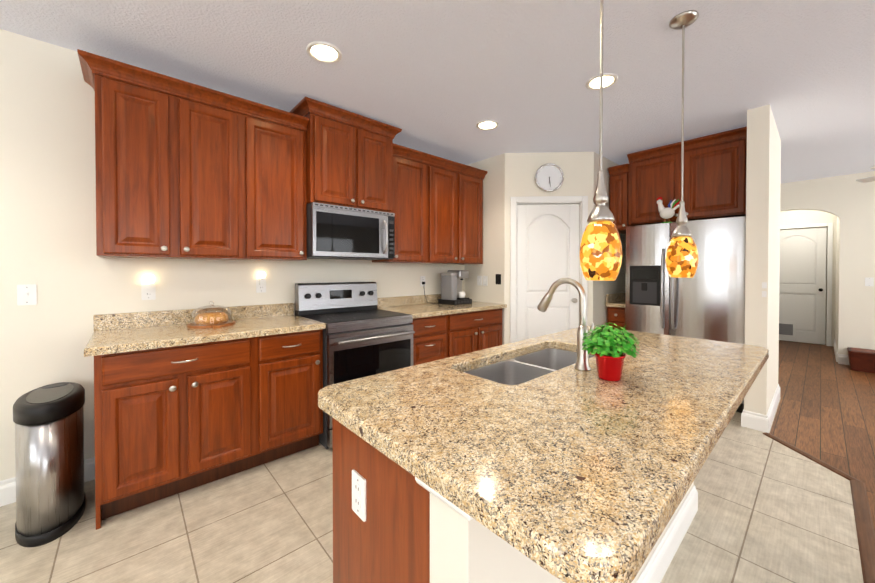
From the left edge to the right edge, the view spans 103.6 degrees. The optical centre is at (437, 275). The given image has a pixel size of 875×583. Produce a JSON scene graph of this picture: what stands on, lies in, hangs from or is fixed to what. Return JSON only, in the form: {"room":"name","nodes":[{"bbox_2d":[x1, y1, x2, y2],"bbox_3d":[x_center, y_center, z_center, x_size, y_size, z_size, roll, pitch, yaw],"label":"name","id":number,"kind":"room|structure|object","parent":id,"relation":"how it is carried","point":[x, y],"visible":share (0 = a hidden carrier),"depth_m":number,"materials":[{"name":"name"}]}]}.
{"room":"kitchen","nodes":[
{"label":"kitchen","id":0,"kind":"room"},
{"bbox_2d":[0,29,463,480],"bbox_3d":[-1.435,-0.049,2.826,8.200,2.600,0.140,-1,1,-42],"label":"wall","id":1,"kind":"structure","parent":0,"point":[47,183],"depth_m":2.04,"materials":[{"name":"beige paint"}]},
{"bbox_2d":[17,284,36,304],"bbox_3d":[-2.309,0.111,1.938,0.072,0.116,0.015,-1,1,-42],"label":"light switch","id":2,"kind":"object","parent":1,"relation":"attached to","point":[27,294],"visible":1,"depth_m":1.94,"materials":[{"name":"white plastic"}]},
{"bbox_2d":[141,274,155,299],"bbox_3d":[-1.908,0.079,2.276,0.072,0.172,0.048,-1,1,-42],"label":"electrical outlet","id":3,"kind":"object","parent":1,"relation":"attached to","point":[148,288],"visible":1,"depth_m":2.27,"materials":[{"name":"white plastic"}]},
{"bbox_2d":[77,49,308,260],"bbox_3d":[-1.558,-0.655,2.363,1.228,1.082,0.366,-1,1,-42],"label":"upper cabinet","id":4,"kind":"object","parent":1,"relation":"attached to","point":[195,171],"visible":1,"depth_m":2.18,"materials":[{"name":"brown wood"}]},
{"bbox_2d":[256,272,265,292],"bbox_3d":[-1.392,0.056,2.734,0.072,0.168,0.056,-1,1,-42],"label":"electrical outlet","id":5,"kind":"object","parent":1,"relation":"attached to","point":[261,284],"visible":1,"depth_m":2.73,"materials":[{"name":"white plastic"}]},
{"bbox_2d":[290,97,401,212],"bbox_3d":[-0.794,-0.943,2.999,0.878,0.760,0.436,-1,1,-42],"label":"upper cabinet","id":6,"kind":"object","parent":1,"relation":"attached to","point":[349,162],"visible":0.92,"depth_m":2.81,"materials":[{"name":"brown wood"}]},
{"bbox_2d":[306,202,394,259],"bbox_3d":[-0.784,-0.350,2.995,0.752,0.414,0.463,-1,1,-42],"label":"microwave","id":7,"kind":"object","parent":6,"relation":"attached to","point":[341,232],"visible":1,"depth_m":2.82,"materials":[{"name":"grey metal"}]},
{"bbox_2d":[372,143,431,262],"bbox_3d":[-0.374,-0.668,3.453,0.463,1.082,0.328,-1,1,-42],"label":"upper cabinet","id":8,"kind":"object","parent":1,"relation":"attached to","point":[412,169],"depth_m":3.35,"materials":[{"name":"brown wood"}]},
{"bbox_2d":[420,276,438,303],"bbox_3d":[-0.077,0.165,3.865,0.197,0.309,0.132,-1,1,-42],"label":"electrical outlet","id":9,"kind":"object","parent":1,"relation":"attached to","point":[422,280],"visible":1,"depth_m":3.85,"materials":[{"name":"white plastic"}]},
{"bbox_2d":[432,155,486,263],"bbox_3d":[0.120,-0.673,3.896,0.865,1.082,0.328,-1,1,-42],"label":"upper cabinet","id":10,"kind":"object","parent":1,"relation":"attached to","point":[438,207],"depth_m":3.76,"materials":[{"name":"brown wood"}]},
{"bbox_2d":[0,397,863,582],"bbox_3d":[-0.366,1.289,1.726,8.100,0.050,3.350,-1,1,-42],"label":"floor","id":11,"kind":"structure","parent":0,"point":[770,510],"depth_m":1.70,"materials":[{"name":"beige tile"}]},
{"bbox_2d":[13,382,85,546],"bbox_3d":[-2.000,0.933,1.786,0.242,0.660,0.468,-1,1,-42],"label":"trash can","id":12,"kind":"object","parent":11,"relation":"on","point":[48,420],"visible":1,"depth_m":1.64,"materials":[{"name":"silver metal"}]},
{"bbox_2d":[94,329,322,529],"bbox_3d":[-1.439,0.820,2.293,1.168,0.874,0.656,-1,1,-42],"label":"base cabinet","id":13,"kind":"object","parent":11,"relation":"on","point":[170,421],"visible":1,"depth_m":1.98,"materials":[{"name":"brown wood"}]},
{"bbox_2d":[84,303,325,356],"bbox_3d":[-1.453,0.312,2.278,1.197,0.139,0.652,-1,1,-42],"label":"countertop","id":14,"kind":"structure","parent":13,"relation":"on","point":[122,332],"depth_m":2.18,"materials":[{"name":"stone"}]},
{"bbox_2d":[187,303,234,328],"bbox_3d":[-1.520,0.258,2.325,0.276,0.166,0.313,-1,1,-42],"label":"cake dome","id":15,"kind":"object","parent":14,"relation":"on","point":[215,320],"visible":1,"depth_m":2.27,"materials":[{"name":"clear glass"}]},
{"bbox_2d":[295,282,414,448],"bbox_3d":[-0.679,0.654,2.890,0.752,1.168,0.727,-1,1,-42],"label":"range","id":16,"kind":"object","parent":11,"relation":"on","point":[363,336],"visible":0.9,"depth_m":2.74,"materials":[{"name":"grey metal"}]},
{"bbox_2d":[410,314,449,365],"bbox_3d":[-0.277,0.808,3.362,0.463,0.874,0.618,-1,1,-42],"label":"base cabinet","id":17,"kind":"object","parent":11,"relation":"on","point":[439,337],"depth_m":3.14,"materials":[{"name":"brown wood"}]},
{"bbox_2d":[377,293,506,318],"bbox_3d":[0.059,0.296,3.636,1.334,0.139,0.652,-1,1,-42],"label":"countertop","id":18,"kind":"structure","parent":17,"relation":"on","point":[417,306],"depth_m":3.56,"materials":[{"name":"stone"}]},
{"bbox_2d":[438,270,471,304],"bbox_3d":[0.201,0.135,3.913,0.285,0.376,0.262,-1,1,-42],"label":"coffee maker","id":19,"kind":"object","parent":18,"relation":"on","point":[452,293],"visible":0.96,"depth_m":3.83,"materials":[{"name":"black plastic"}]},
{"bbox_2d":[450,308,501,356],"bbox_3d":[0.217,0.802,3.806,0.865,0.874,0.618,-1,1,-42],"label":"base cabinet","id":20,"kind":"object","parent":11,"relation":"on","point":[476,330],"depth_m":3.54,"materials":[{"name":"brown wood"}]},
{"bbox_2d":[332,417,697,582],"bbox_3d":[0.527,0.830,1.467,1.850,0.874,0.650,-1,1,-42],"label":"kitchen island","id":21,"kind":"object","parent":11,"relation":"on","point":[412,529],"visible":0.17,"depth_m":0.85,"materials":[{"name":"brown wood"}]},
{"bbox_2d":[352,469,365,521],"bbox_3d":[-0.222,0.618,0.967,0.008,0.116,0.072,-1,1,-42],"label":"outlet","id":22,"kind":"object","parent":21,"relation":"attached to","point":[358,494],"visible":1,"depth_m":0.96,"materials":[{"name":"white plastic"}]},
{"bbox_2d":[318,326,768,582],"bbox_3d":[0.609,0.475,1.379,1.900,0.245,0.905,-1,1,-42],"label":"island countertop","id":23,"kind":"structure","parent":21,"relation":"on","point":[543,453],"depth_m":0.79,"materials":[{"name":"stone"}]},
{"bbox_2d":[537,278,593,370],"bbox_3d":[0.508,0.181,1.369,0.100,0.342,0.220,-1,1,-42],"label":"faucet","id":24,"kind":"object","parent":23,"relation":"on","point":[582,363],"visible":0.96,"depth_m":1.29,"materials":[{"name":"silver metal"}]},
{"bbox_2d":[582,322,639,380],"bbox_3d":[0.590,0.259,1.179,0.185,0.191,0.183,-1,1,-42],"label":"potted plant","id":25,"kind":"object","parent":23,"relation":"on","point":[608,356],"visible":1,"depth_m":1.14,"materials":[{"name":"green plant"}]},
{"bbox_2d":[607,306,625,328],"bbox_3d":[2.263,0.798,4.133,0.648,0.874,0.222,-1,1,-42],"label":"base cabinet","id":26,"kind":"object","parent":11,"relation":"on","point":[616,315],"visible":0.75,"depth_m":3.93,"materials":[{"name":"brown wood"}]},
{"bbox_2d":[605,292,625,307],"bbox_3d":[2.267,0.290,4.121,0.652,0.139,0.237,-1,1,-42],"label":"countertop","id":27,"kind":"structure","parent":26,"relation":"on","point":[616,300],"depth_m":4.04,"materials":[{"name":"stone"}]},
{"bbox_2d":[625,216,745,412],"bbox_3d":[2.611,0.353,3.602,0.826,1.753,0.980,-1,1,-42],"label":"fridge","id":28,"kind":"object","parent":11,"relation":"on","point":[707,301],"visible":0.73,"depth_m":3.28,"materials":[{"name":"grey metal"}]},
{"bbox_2d":[657,197,679,222],"bbox_3d":[2.332,-0.661,3.450,0.094,0.278,0.245,-1,1,-42],"label":"rooster figurine","id":29,"kind":"object","parent":28,"relation":"on","point":[668,212],"visible":0.98,"depth_m":3.45,"materials":[{"name":"white ceramic"}]},
{"bbox_2d":[763,432,874,582],"bbox_3d":[0.178,1.276,0.249,6.936,0.011,0.486,-1,1,-42],"label":"trim","id":30,"kind":"structure","parent":11,"relation":"on","point":[865,530],"depth_m":1.79,"materials":[{"name":"brown wood"}]},
{"bbox_2d":[0,0,874,183],"bbox_3d":[2.851,-1.399,1.929,13.400,0.120,7.500,-1,1,-42],"label":"ceiling","id":31,"kind":"structure","parent":0,"point":[440,78],"depth_m":2.17,"materials":[{"name":"white paint"}]},
{"bbox_2d":[306,41,341,63],"bbox_3d":[-0.682,-1.335,2.076,0.204,0.010,0.204,-1,1,-42],"label":"recessed light","id":32,"kind":"object","parent":31,"relation":"in","point":[324,52],"visible":1,"depth_m":2.07,"materials":[{"name":"white plastic"}]},
{"bbox_2d":[476,120,498,129],"bbox_3d":[0.450,-1.347,3.106,0.204,0.010,0.204,-1,1,-42],"label":"recessed light","id":33,"kind":"object","parent":31,"relation":"in","point":[487,125],"visible":1,"depth_m":3.10,"materials":[{"name":"white plastic"}]},
{"bbox_2d":[579,0,621,280],"bbox_3d":[0.598,-0.656,1.258,0.143,1.350,0.143,-1,1,-42],"label":"pendant light","id":34,"kind":"object","parent":31,"relation":"hanging from","point":[600,255],"visible":1,"depth_m":1.23,"materials":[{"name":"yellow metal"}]},
{"bbox_2d":[586,73,617,89],"bbox_3d":[1.141,-1.339,2.396,0.204,0.010,0.204,-1,1,-42],"label":"recessed light","id":35,"kind":"object","parent":31,"relation":"in","point":[609,80],"visible":0.92,"depth_m":2.39,"materials":[{"name":"white plastic"}]},
{"bbox_2d":[665,10,698,277],"bbox_3d":[1.286,-0.662,1.809,0.143,1.350,0.143,-1,1,-42],"label":"pendant light","id":36,"kind":"object","parent":31,"relation":"hanging from","point":[681,259],"visible":1,"depth_m":1.78,"materials":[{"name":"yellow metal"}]},
{"bbox_2d":[856,166,874,182],"bbox_3d":[4.940,-1.169,3.218,1.313,0.370,1.284,-1,1,-42],"label":"ceiling fan","id":37,"kind":"object","parent":31,"relation":"hanging from","point":[867,179],"visible":1,"depth_m":3.83,"materials":[{"name":"white plastic"}]},
{"bbox_2d":[464,152,625,344],"bbox_3d":[1.380,-0.068,4.383,1.630,2.600,1.306,-1,1,-42],"label":"wall","id":38,"kind":"structure","parent":0,"point":[507,176],"depth_m":3.87,"materials":[{"name":"beige paint"}]},
{"bbox_2d":[477,276,481,284],"bbox_3d":[0.502,0.066,4.130,0.015,0.116,0.072,-1,1,-42],"label":"light switch","id":39,"kind":"object","parent":38,"relation":"attached to","point":[479,280],"visible":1,"depth_m":4.13,"materials":[{"name":"white plastic"}]},
{"bbox_2d":[483,276,487,285],"bbox_3d":[0.558,0.066,4.067,0.015,0.116,0.072,-1,1,-42],"label":"light switch","id":40,"kind":"object","parent":38,"relation":"attached to","point":[485,280],"visible":1,"depth_m":4.06,"materials":[{"name":"white plastic"}]},
{"bbox_2d":[496,274,500,283],"bbox_3d":[0.689,0.048,3.922,0.015,0.116,0.072,-1,1,-42],"label":"electrical outlet","id":41,"kind":"object","parent":38,"relation":"attached to","point":[498,278],"visible":1,"depth_m":3.92,"materials":[{"name":"black plastic"}]},
{"bbox_2d":[517,204,578,340],"bbox_3d":[1.240,0.218,3.877,0.524,2.025,0.529,-1,1,-42],"label":"pantry door","id":42,"kind":"structure","parent":38,"relation":"in","point":[547,246],"depth_m":3.87,"materials":[{"name":"white painted wood"},{"name":"brushed nickel"}]},
{"bbox_2d":[510,196,587,342],"bbox_3d":[1.239,0.182,3.889,0.844,2.112,0.131,0,1,3],"label":"trim","id":43,"kind":"structure","parent":38,"relation":"attached to","point":[582,201],"depth_m":3.84,"materials":[{"name":"white wood"}]},
{"bbox_2d":[534,163,563,191],"bbox_3d":[1.235,-1.076,3.807,0.316,0.316,0.034,0,1,3],"label":"clock","id":44,"kind":"object","parent":38,"relation":"attached to","point":[548,177],"visible":1,"depth_m":3.80,"materials":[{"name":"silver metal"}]},
{"bbox_2d":[608,164,631,233],"bbox_3d":[2.275,-0.880,4.124,0.616,0.732,0.222,-1,1,-42],"label":"upper cabinet","id":45,"kind":"object","parent":38,"relation":"attached to","point":[619,194],"visible":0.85,"depth_m":3.94,"materials":[{"name":"brown wood"}]},
{"bbox_2d":[625,258,625,291],"bbox_3d":[2.466,-0.069,4.506,0.150,2.600,2.573,-1,1,-42],"label":"wall","id":46,"kind":"structure","parent":0,"point":[625,274],"depth_m":4.44,"materials":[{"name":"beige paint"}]},
{"bbox_2d":[627,126,746,225],"bbox_3d":[2.692,-0.945,3.629,0.656,0.772,1.065,-1,1,-42],"label":"upper cabinet","id":47,"kind":"object","parent":46,"relation":"attached to","point":[714,180],"visible":0.69,"depth_m":3.39,"materials":[{"name":"brown wood"}]},
{"bbox_2d":[744,104,780,414],"bbox_3d":[3.003,-0.053,3.167,1.140,2.600,0.135,-1,1,-42],"label":"wall","id":48,"kind":"structure","parent":0,"point":[763,191],"depth_m":2.80,"materials":[{"name":"beige paint"}]},
{"bbox_2d":[762,291,766,296],"bbox_3d":[2.608,0.152,2.750,0.008,0.048,0.028,-1,1,-42],"label":"light switch","id":49,"kind":"object","parent":48,"relation":"attached to","point":[764,293],"depth_m":2.75,"materials":[{"name":"white plastic"}]},
{"bbox_2d":[762,282,766,287],"bbox_3d":[2.608,0.082,2.749,0.008,0.048,0.028,-1,1,-42],"label":"light switch","id":50,"kind":"object","parent":48,"relation":"attached to","point":[764,285],"depth_m":2.75,"materials":[{"name":"white plastic"}]},
{"bbox_2d":[780,210,835,346],"bbox_3d":[6.543,-0.090,6.289,0.300,2.600,0.930,-1,1,-42],"label":"wall","id":51,"kind":"structure","parent":0,"point":[794,217],"depth_m":6.00,"materials":[{"name":"beige paint"}]},
{"bbox_2d":[779,227,826,344],"bbox_3d":[6.438,0.188,6.204,0.105,2.030,0.740,-1,1,-42],"label":"hall door","id":52,"kind":"structure","parent":51,"relation":"in","point":[802,298],"depth_m":6.14,"materials":[{"name":"painted wood"},{"name":"metal"}]},
{"bbox_2d":[780,222,832,345],"bbox_3d":[6.422,0.156,6.190,0.016,2.110,0.880,-1,1,-42],"label":"trim","id":53,"kind":"structure","parent":51,"relation":"attached to","point":[829,285],"depth_m":5.88,"materials":[{"name":"white wood"}]},
{"bbox_2d":[770,340,874,529],"bbox_3d":[2.851,1.323,1.960,13.400,0.117,7.500,-1,1,-42],"label":"floor","id":54,"kind":"structure","parent":0,"point":[825,412],"depth_m":3.18,"materials":[{"name":"brown wood"}]},
{"bbox_2d":[847,347,874,372],"bbox_3d":[5.596,1.105,4.424,0.352,0.255,0.432,-1,1,-42],"label":"basket","id":55,"kind":"object","parent":54,"relation":"on","point":[861,360],"visible":0.98,"depth_m":4.40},
{"bbox_2d":[780,171,874,354],"bbox_3d":[6.549,-0.060,3.753,0.120,2.600,5.250,-1,1,-42],"label":"wall","id":56,"kind":"structure","parent":0,"point":[848,201],"depth_m":4.69,"materials":[{"name":"beige paint"}]},
{"bbox_2d":[865,278,873,285],"bbox_3d":[5.726,0.090,4.569,0.015,0.116,0.072,-1,1,-42],"label":"light switch","id":57,"kind":"object","parent":56,"relation":"attached to","point":[869,281],"visible":1,"depth_m":4.57,"materials":[{"name":"white plastic"}]},
{"bbox_2d":[834,216,839,349],"bbox_3d":[6.357,-0.079,5.389,1.780,2.600,0.140,-1,1,-42],"label":"wall","id":58,"kind":"structure","parent":0,"point":[837,219],"depth_m":5.43,"materials":[{"name":"beige paint"}]},
{"bbox_3d":[2.851,-0.039,1.944,13.400,2.600,7.500,-1,1,-42],"label":"wall","id":59,"kind":"structure","parent":0,"visible":0},
{"bbox_2d":[0,457,94,506],"bbox_3d":[-3.218,1.203,1.135,3.028,0.135,0.016,-1,1,-42],"label":"baseboard","id":60,"kind":"structure","parent":59,"relation":"attached to","point":[8,486],"depth_m":1.91,"materials":[{"name":"white"}]},
{"bbox_2d":[759,384,779,432],"bbox_3d":[3.038,1.180,3.131,1.156,0.135,0.046,-1,1,-42],"label":"baseboard","id":61,"kind":"structure","parent":59,"relation":"attached to","point":[765,421],"depth_m":2.82,"materials":[{"name":"white"}]},
{"bbox_2d":[834,339,837,361],"bbox_3d":[6.193,1.154,5.361,1.480,0.135,0.016,-1,1,-42],"label":"baseboard","id":62,"kind":"structure","parent":59,"relation":"attached to","point":[835,347],"depth_m":5.14,"materials":[{"name":"white wood"}]},
{"bbox_2d":[837,353,848,364],"bbox_3d":[6.836,1.177,3.347,0.016,0.135,3.840,-1,1,-42],"label":"baseboard","id":63,"kind":"structure","parent":59,"relation":"attached to","point":[841,358],"depth_m":4.74,"materials":[{"name":"white wood"}]}
]}

